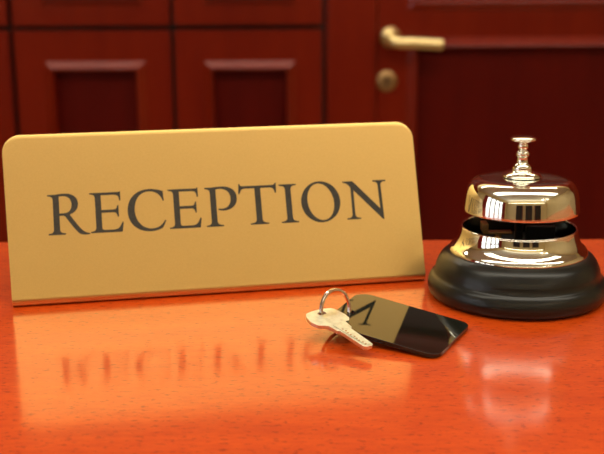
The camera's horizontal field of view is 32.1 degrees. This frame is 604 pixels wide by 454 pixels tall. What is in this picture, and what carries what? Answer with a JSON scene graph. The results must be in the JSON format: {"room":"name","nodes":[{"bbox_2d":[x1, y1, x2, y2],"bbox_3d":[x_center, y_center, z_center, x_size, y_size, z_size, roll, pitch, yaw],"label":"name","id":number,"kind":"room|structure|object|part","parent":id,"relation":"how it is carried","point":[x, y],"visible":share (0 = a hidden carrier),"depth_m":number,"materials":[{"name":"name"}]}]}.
{"room":"hotel lobby","nodes":[
{"label":"hotel lobby","id":0,"kind":"room"},
{"bbox_3d":[0.006,1.342,-0.125,7.000,0.100,6.300,0,14,0],"label":"floor","id":1,"kind":"structure","parent":0,"visible":0},
{"bbox_2d":[0,239,603,453],"bbox_3d":[0.003,0.610,0.422,3.000,1.050,0.758,0,14,0],"label":"countertop","id":2,"kind":"structure","parent":1,"relation":"on","point":[235,372],"depth_m":0.44,"materials":[{"name":"brown wood"}]},
{"bbox_2d":[2,122,424,306],"bbox_3d":[-0.045,-0.010,0.566,0.222,0.083,0.049,-3,14,-11],"label":"sign","id":3,"kind":"object","parent":2,"relation":"on","point":[96,216],"visible":1,"depth_m":0.56,"materials":[{"name":"gold metal"}]},
{"bbox_2d":[319,288,350,330],"bbox_3d":[0.016,0.039,0.496,0.021,0.020,0.005,-14,20,-43],"label":"ring","id":4,"kind":"object","parent":2,"relation":"on","point":[329,291],"visible":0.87,"depth_m":0.49,"materials":[{"name":"metal"}]},
{"bbox_2d":[306,308,372,349],"bbox_3d":[0.020,0.046,0.480,0.039,0.008,0.020,11,18,38],"label":"key","id":5,"kind":"object","parent":2,"relation":"on","point":[334,320],"visible":1,"depth_m":0.48,"materials":[{"name":"silver metal"}]},
{"bbox_2d":[337,294,467,357],"bbox_3d":[0.044,0.046,0.495,0.064,0.008,0.049,8,16,30],"label":"tag","id":6,"kind":"object","parent":2,"relation":"on","point":[397,325],"visible":1,"depth_m":0.49,"materials":[{"name":"black plastic"}]},
{"bbox_2d":[428,135,603,320],"bbox_3d":[0.112,-0.005,0.541,0.092,0.084,0.092,-3,15,-12],"label":"bell","id":7,"kind":"object","parent":2,"relation":"on","point":[518,256],"visible":1,"depth_m":0.52,"materials":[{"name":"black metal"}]},
{"bbox_3d":[0.112,0.010,0.545,0.062,0.003,0.062,-8,16,-27],"label":"plate","id":8,"kind":"part","parent":7,"relation":"part of","materials":[{"name":"black metal"}]},
{"bbox_3d":[0.112,-0.008,0.541,0.012,0.036,0.012,0,14,0],"label":"post","id":9,"kind":"part","parent":7,"relation":"part of","materials":[{"name":"black metal"}]},
{"bbox_3d":[-0.004,-0.911,2.458,7.000,3.000,0.188,0,14,0],"label":"wall","id":10,"kind":"structure","parent":0,"visible":0},
{"bbox_2d":[0,0,19,241],"bbox_3d":[-1.053,-0.632,2.397,0.740,2.500,0.060,0,14,0],"label":"upper cabinet","id":11,"kind":"object","parent":10,"relation":"attached to","point":[9,122],"visible":0.32,"depth_m":2.48,"materials":[{"name":"red wood"}]},
{"bbox_3d":[-0.868,-1.120,2.286,0.360,1.342,0.024,0,14,0],"label":"cabinet door","id":12,"kind":"part","parent":11,"relation":"part of","materials":[{"name":"red wood"}]},
{"bbox_2d":[12,0,323,134],"bbox_3d":[-0.312,-0.636,2.397,0.726,2.500,0.060,0,14,0],"label":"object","id":13,"kind":"object","parent":10,"relation":"attached to","point":[83,66],"visible":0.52,"depth_m":2.46,"materials":[{"name":"red wood"}]},
{"bbox_3d":[-0.492,-1.122,2.286,0.363,1.342,0.024,0,14,0],"label":"cabinet door","id":14,"kind":"part","parent":13,"relation":"part of","materials":[{"name":"red wood"}]},
{"bbox_3d":[-0.488,-1.099,2.277,0.236,1.210,0.029,0,14,0],"label":"panel moulding","id":15,"kind":"part","parent":13,"relation":"part of","materials":[{"name":"red wood"}]},
{"bbox_3d":[-0.486,0.008,2.572,0.363,0.966,0.024,0,14,0],"label":"cabinet door","id":16,"kind":"part","parent":13,"relation":"part of","materials":[{"name":"red wood"}]},
{"bbox_3d":[-0.483,0.004,2.556,0.236,0.810,0.029,0,14,0],"label":"panel moulding","id":17,"kind":"part","parent":13,"relation":"part of","materials":[{"name":"red wood"}]},
{"bbox_3d":[-0.129,-1.124,2.286,0.343,1.342,0.024,0,14,0],"label":"cabinet door","id":18,"kind":"part","parent":13,"relation":"part of","materials":[{"name":"red wood"}]},
{"bbox_3d":[-0.123,0.007,2.572,0.343,0.966,0.024,0,14,0],"label":"cabinet door","id":19,"kind":"part","parent":13,"relation":"part of","materials":[{"name":"red wood"}]},
{"bbox_3d":[-0.125,-1.101,2.277,0.216,1.210,0.029,0,14,0],"label":"panel moulding","id":20,"kind":"part","parent":13,"relation":"part of","materials":[{"name":"red wood"}]},
{"bbox_3d":[-0.120,0.003,2.556,0.216,0.810,0.029,0,14,0],"label":"panel moulding","id":21,"kind":"part","parent":13,"relation":"part of","materials":[{"name":"red wood"}]},
{"bbox_2d":[10,0,326,134],"bbox_3d":[-0.003,-0.643,2.420,7.000,2.500,0.016,0,14,0],"label":"trim","id":22,"kind":"structure","parent":10,"relation":"attached to","point":[325,1],"depth_m":2.49,"materials":[{"name":"red wood"}]},
{"bbox_2d":[326,0,376,123],"bbox_3d":[0.601,-0.505,2.473,1.087,2.200,0.058,0,14,0],"label":"trim","id":23,"kind":"structure","parent":10,"relation":"attached to","point":[351,24],"depth_m":2.47,"materials":[{"name":"red wood"}]},
{"bbox_2d":[375,0,603,239],"bbox_3d":[0.600,-0.448,2.453,0.850,2.090,0.116,0,14,0],"label":"door","id":24,"kind":"structure","parent":10,"relation":"in","point":[465,77],"depth_m":2.51,"materials":[{"name":"red wood"}]},
{"bbox_3d":[0.259,-0.426,2.419,0.132,0.039,0.039,0,14,0],"label":"handle lever","id":25,"kind":"part","parent":24,"relation":"part of","materials":[{"name":"gold metal"}]},
{"bbox_3d":[0.601,-0.031,2.570,0.702,0.858,0.022,0,14,0],"label":"panel moulding","id":26,"kind":"part","parent":24,"relation":"part of","materials":[{"name":"red wood"}]},
{"bbox_3d":[0.597,-0.932,2.342,0.702,0.880,0.022,0,14,0],"label":"panel moulding","id":27,"kind":"part","parent":24,"relation":"part of","materials":[{"name":"red wood"}]}
]}

